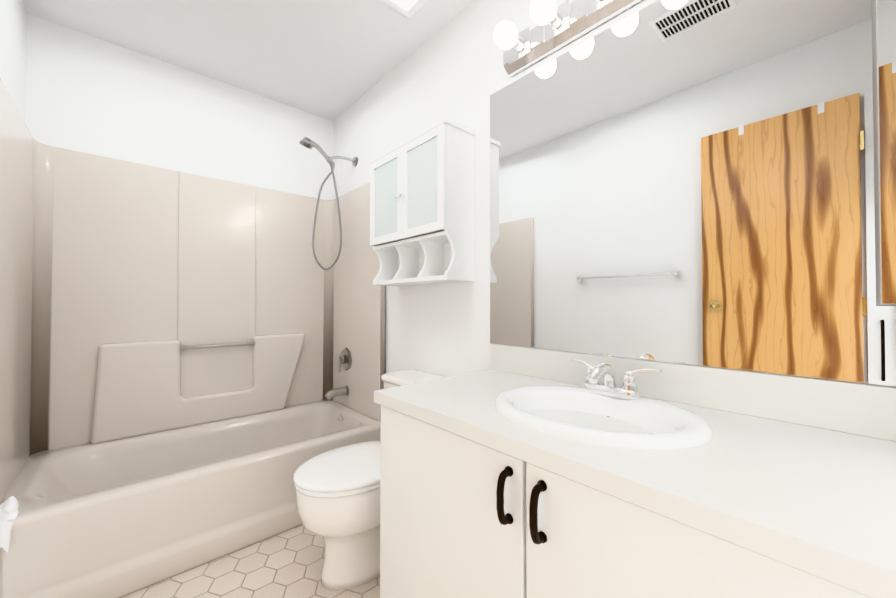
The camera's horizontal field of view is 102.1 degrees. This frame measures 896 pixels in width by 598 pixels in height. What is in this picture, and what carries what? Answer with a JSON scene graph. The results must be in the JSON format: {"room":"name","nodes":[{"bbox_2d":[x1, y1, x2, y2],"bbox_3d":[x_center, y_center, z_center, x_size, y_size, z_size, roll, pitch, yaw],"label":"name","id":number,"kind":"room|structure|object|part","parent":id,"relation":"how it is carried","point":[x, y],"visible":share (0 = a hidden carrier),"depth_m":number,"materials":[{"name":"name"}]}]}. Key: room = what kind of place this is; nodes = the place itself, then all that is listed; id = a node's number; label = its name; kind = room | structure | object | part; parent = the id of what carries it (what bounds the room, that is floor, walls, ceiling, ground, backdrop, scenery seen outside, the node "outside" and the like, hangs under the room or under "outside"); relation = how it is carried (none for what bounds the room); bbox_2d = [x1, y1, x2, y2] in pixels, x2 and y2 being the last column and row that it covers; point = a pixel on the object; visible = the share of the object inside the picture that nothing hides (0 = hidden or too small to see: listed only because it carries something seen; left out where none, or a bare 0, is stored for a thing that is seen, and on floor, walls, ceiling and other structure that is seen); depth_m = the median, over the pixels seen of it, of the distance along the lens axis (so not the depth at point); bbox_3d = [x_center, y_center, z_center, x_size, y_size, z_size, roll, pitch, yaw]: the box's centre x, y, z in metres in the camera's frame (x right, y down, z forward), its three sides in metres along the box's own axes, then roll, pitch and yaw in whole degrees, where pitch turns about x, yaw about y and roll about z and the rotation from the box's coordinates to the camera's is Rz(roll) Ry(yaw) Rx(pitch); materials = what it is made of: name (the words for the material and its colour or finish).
{"room":"bathroom","nodes":[
{"label":"bathroom","id":0,"kind":"room"},
{"bbox_2d":[0,0,26,122],"bbox_3d":[-1.102,-0.147,0.617,0.120,2.440,3.040,1,-1,-42],"label":"wall","id":1,"kind":"structure","parent":0,"point":[13,34],"depth_m":1.53,"materials":[{"name":"white paint"}]},
{"bbox_2d":[25,13,333,199],"bbox_3d":[-1.467,-0.126,2.251,1.520,2.440,0.120,1,-1,-42],"label":"wall","id":2,"kind":"structure","parent":0,"point":[87,93],"depth_m":2.04,"materials":[{"name":"white paint"}]},
{"bbox_2d":[23,0,472,120],"bbox_3d":[-0.491,-1.420,1.181,1.760,0.120,3.040,1,-1,-42],"label":"ceiling","id":3,"kind":"structure","parent":0,"point":[333,60],"depth_m":1.86,"materials":[{"name":"paint"}]},
{"bbox_2d":[380,0,428,18],"bbox_3d":[-0.197,-1.343,1.525,0.300,0.024,0.300,1,-1,-42],"label":"recessed light","id":4,"kind":"object","parent":3,"relation":"in","point":[408,9],"visible":1,"depth_m":1.65,"materials":[{"name":"white plastic"}]},
{"bbox_2d":[391,0,417,10],"bbox_3d":[-0.197,-1.340,1.525,0.220,0.004,0.220,1,-1,-42],"label":"diffuser","id":5,"kind":"object","parent":4,"relation":"attached to","point":[401,5],"depth_m":1.64,"materials":[{"name":"white plastic"}]},
{"bbox_2d":[121,525,379,597],"bbox_3d":[-0.491,1.140,1.149,1.760,0.120,3.040,1,-1,-42],"label":"floor","id":6,"kind":"structure","parent":0,"point":[287,564],"depth_m":1.41,"materials":[{"name":"tile"}]},
{"bbox_2d":[0,78,384,597],"bbox_3d":[-1.147,0.179,1.890,1.514,1.820,0.833,1,-1,-42],"label":"bathtub","id":7,"kind":"object","parent":6,"relation":"on","point":[192,368],"visible":0.85,"depth_m":1.86,"materials":[{"name":"beige plastic"}]},
{"bbox_2d":[0,496,18,552],"bbox_3d":[-1.440,0.725,1.157,0.096,0.161,0.152,1,-1,-42],"label":"towel","id":8,"kind":"object","parent":7,"relation":"hanging from","point":[9,510],"depth_m":1.16,"materials":[{"name":"white fabric"}]},
{"bbox_3d":[-1.383,-0.065,2.187,0.400,1.316,0.014,1,-1,-42],"label":"panel","id":9,"kind":"part","parent":7,"relation":"part of","materials":[{"name":"beige plastic"}]},
{"bbox_3d":[-0.744,0.627,2.407,0.150,0.072,0.060,1,-1,-42],"label":"spout","id":10,"kind":"part","parent":7,"relation":"part of","materials":[{"name":"silver metal"}]},
{"bbox_3d":[-0.724,0.448,2.427,0.025,0.087,0.022,1,-1,-42],"label":"valve lever","id":11,"kind":"part","parent":7,"relation":"part of","materials":[{"name":"silver metal"}]},
{"bbox_3d":[-0.693,0.406,2.455,0.013,0.156,0.156,1,-1,-42],"label":"valve plate","id":12,"kind":"part","parent":7,"relation":"part of","materials":[{"name":"silver metal"}]},
{"bbox_2d":[293,370,446,590],"bbox_3d":[-0.290,0.729,1.536,0.699,0.712,0.510,1,-1,-42],"label":"toilet","id":13,"kind":"object","parent":6,"relation":"on","point":[338,498],"visible":0.62,"depth_m":1.35,"materials":[{"name":"white ceramic"}]},
{"bbox_3d":[-0.378,0.662,1.458,0.463,0.024,0.378,1,-1,-42],"label":"lid","id":14,"kind":"part","parent":13,"relation":"part of","materials":[{"name":"white"}]},
{"bbox_3d":[-0.376,0.685,1.459,0.459,0.019,0.370,1,-1,-42],"label":"seat","id":15,"kind":"part","parent":13,"relation":"part of","materials":[{"name":"white"}]},
{"bbox_3d":[-0.330,0.890,1.498,0.570,0.388,0.370,1,-1,-42],"label":"bowl","id":16,"kind":"part","parent":13,"relation":"part of","materials":[{"name":"white ceramic"}]},
{"bbox_3d":[-0.102,0.572,1.707,0.191,0.320,0.490,1,-1,-42],"label":"tank","id":17,"kind":"part","parent":13,"relation":"part of","materials":[{"name":"white ceramic"}]},
{"bbox_3d":[-0.105,0.393,1.706,0.203,0.036,0.510,1,-1,-42],"label":"tank lid","id":18,"kind":"part","parent":13,"relation":"part of","materials":[{"name":"white ceramic"}]},
{"bbox_2d":[374,344,895,597],"bbox_3d":[0.376,0.627,0.871,0.603,0.898,1.212,1,-1,-42],"label":"bathroom vanity","id":19,"kind":"object","parent":6,"relation":"on","point":[519,472],"visible":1,"depth_m":0.72,"materials":[{"name":"white wood"}]},
{"bbox_3d":[-0.025,0.651,0.936,0.017,0.643,0.541,1,-1,-42],"label":"door","id":20,"kind":"part","parent":19,"relation":"part of","materials":[{"name":"white wood"}]},
{"bbox_3d":[0.115,0.408,0.742,0.038,0.112,0.015,1,-1,-42],"label":"handle","id":21,"kind":"part","parent":19,"relation":"part of","materials":[{"name":"black metal"}]},
{"bbox_3d":[0.168,0.407,0.683,0.038,0.112,0.015,1,-1,-42],"label":"handle","id":22,"kind":"part","parent":19,"relation":"part of","materials":[{"name":"black metal"}]},
{"bbox_2d":[495,385,711,448],"bbox_3d":[0.360,0.350,0.921,0.430,0.165,0.510,1,-1,-42],"label":"sink","id":23,"kind":"object","parent":19,"relation":"in","point":[587,416],"depth_m":0.91,"materials":[{"name":"white ceramic"}]},
{"bbox_2d":[571,359,661,399],"bbox_3d":[0.438,0.228,1.020,0.138,0.095,0.262,1,-1,-42],"label":"faucet","id":24,"kind":"object","parent":19,"relation":"on","point":[591,389],"depth_m":1.02,"materials":[{"name":"silver metal"}]},
{"bbox_3d":[0.375,0.645,0.490,0.017,0.643,0.638,1,-1,-42],"label":"door","id":25,"kind":"part","parent":19,"relation":"part of","materials":[{"name":"white wood"}]},
{"bbox_2d":[333,0,895,386],"bbox_3d":[0.119,-0.133,1.712,0.120,2.440,3.040,1,-1,-42],"label":"wall","id":26,"kind":"structure","parent":0,"point":[453,69],"depth_m":1.75,"materials":[{"name":"white paint"}]},
{"bbox_2d":[299,137,357,269],"bbox_3d":[-0.775,-0.607,2.362,0.348,0.848,0.173,1,-1,-42],"label":"shower head","id":27,"kind":"object","parent":26,"relation":"attached to","point":[307,142],"visible":1,"depth_m":2.32},
{"bbox_3d":[-0.817,-0.938,2.325,0.155,0.144,0.103,1,-1,-42],"label":"handle","id":28,"kind":"part","parent":27,"relation":"part of","materials":[{"name":"silver metal"}]},
{"bbox_3d":[-0.695,-0.924,2.402,0.176,0.047,0.022,1,-1,-42],"label":"arm","id":29,"kind":"part","parent":27,"relation":"part of"},
{"bbox_2d":[369,117,475,285],"bbox_3d":[-0.161,-0.415,1.779,0.210,0.675,0.624,1,-1,-42],"label":"upper cabinet","id":30,"kind":"object","parent":26,"relation":"attached to","point":[422,207],"visible":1,"depth_m":1.64,"materials":[{"name":"white wood"}]},
{"bbox_3d":[-0.315,-0.710,1.847,0.017,0.036,0.226,1,-1,-42],"label":"door rail","id":31,"kind":"part","parent":30,"relation":"part of","materials":[{"name":"white wood"}]},
{"bbox_3d":[-0.315,-0.305,1.842,0.017,0.036,0.226,1,-1,-42],"label":"door rail","id":32,"kind":"part","parent":30,"relation":"part of","materials":[{"name":"white wood"}]},
{"bbox_3d":[-0.314,-0.507,1.845,0.004,0.376,0.234,1,-1,-42],"label":"door glass","id":33,"kind":"part","parent":30,"relation":"part of","materials":[{"name":"grey glass"}]},
{"bbox_3d":[-0.114,-0.712,1.624,0.017,0.036,0.226,1,-1,-42],"label":"door rail","id":34,"kind":"part","parent":30,"relation":"part of","materials":[{"name":"white wood"}]},
{"bbox_3d":[-0.114,-0.510,1.621,0.004,0.376,0.234,1,-1,-42],"label":"door glass","id":35,"kind":"part","parent":30,"relation":"part of","materials":[{"name":"grey glass"}]},
{"bbox_3d":[-0.114,-0.308,1.619,0.017,0.036,0.226,1,-1,-42],"label":"door rail","id":36,"kind":"part","parent":30,"relation":"part of","materials":[{"name":"white wood"}]},
{"bbox_2d":[493,0,642,76],"bbox_3d":[0.511,-0.972,1.060,0.180,0.124,0.960,1,-1,-42],"label":"sconce","id":37,"kind":"object","parent":26,"relation":"attached to","point":[563,24],"visible":1,"depth_m":1.26,"materials":[{"name":"silver metal"}]},
{"bbox_3d":[0.211,-0.968,1.329,0.093,0.086,0.086,1,-1,-42],"label":"bulb","id":38,"kind":"part","parent":37,"relation":"part of","materials":[{"name":"white glass"}]},
{"bbox_2d":[512,37,522,50],"bbox_3d":[0.255,-0.968,1.368,0.039,0.042,0.042,1,-1,-42],"label":"socket","id":39,"kind":"object","parent":37,"relation":"attached to","point":[518,45],"depth_m":1.36,"materials":[{"name":"silver metal"}]},
{"bbox_3d":[0.272,-0.967,1.383,0.006,0.100,0.100,1,-1,-42],"label":"plate","id":40,"kind":"part","parent":37,"relation":"part of","materials":[{"name":"silver metal"}]},
{"bbox_3d":[0.318,-0.970,1.210,0.093,0.086,0.086,1,-1,-42],"label":"bulb","id":41,"kind":"part","parent":37,"relation":"part of","materials":[{"name":"white glass"}]},
{"bbox_2d":[549,12,560,27],"bbox_3d":[0.362,-0.969,1.249,0.039,0.042,0.042,1,-1,-42],"label":"socket","id":42,"kind":"object","parent":37,"relation":"attached to","point":[555,22],"depth_m":1.25,"materials":[{"name":"silver metal"}]},
{"bbox_3d":[0.379,-0.969,1.264,0.006,0.100,0.100,1,-1,-42],"label":"plate","id":43,"kind":"part","parent":37,"relation":"part of","materials":[{"name":"silver metal"}]},
{"bbox_3d":[0.485,-0.970,1.145,0.006,0.100,0.100,1,-1,-42],"label":"plate","id":44,"kind":"part","parent":37,"relation":"part of","materials":[{"name":"silver metal"}]},
{"bbox_2d":[490,0,895,386],"bbox_3d":[0.587,-0.349,1.097,0.008,1.063,1.215,1,-1,-42],"label":"vanity mirror","id":45,"kind":"object","parent":26,"relation":"attached to","point":[689,182],"visible":1,"depth_m":0.98,"materials":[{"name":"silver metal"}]},
{"bbox_3d":[0.943,0.094,0.697,0.006,0.160,0.152,1,-1,-42],"label":"glass","id":46,"kind":"part","parent":45,"relation":"part of","materials":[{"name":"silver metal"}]},
{"bbox_2d":[491,344,895,441],"bbox_3d":[0.592,0.236,1.070,0.022,0.106,1.212,1,-1,-42],"label":"backsplash","id":47,"kind":"structure","parent":26,"relation":"attached to","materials":[{"name":"laminate"}]},
{"bbox_2d":[876,0,895,303],"bbox_3d":[0.901,-0.409,0.652,0.136,0.835,0.165,1,-1,-42],"label":"medicine cabinet mirror","id":48,"kind":"object","parent":26,"relation":"attached to","point":[886,52],"visible":1,"depth_m":0.67,"materials":[{"name":"silver metal"}]}
]}

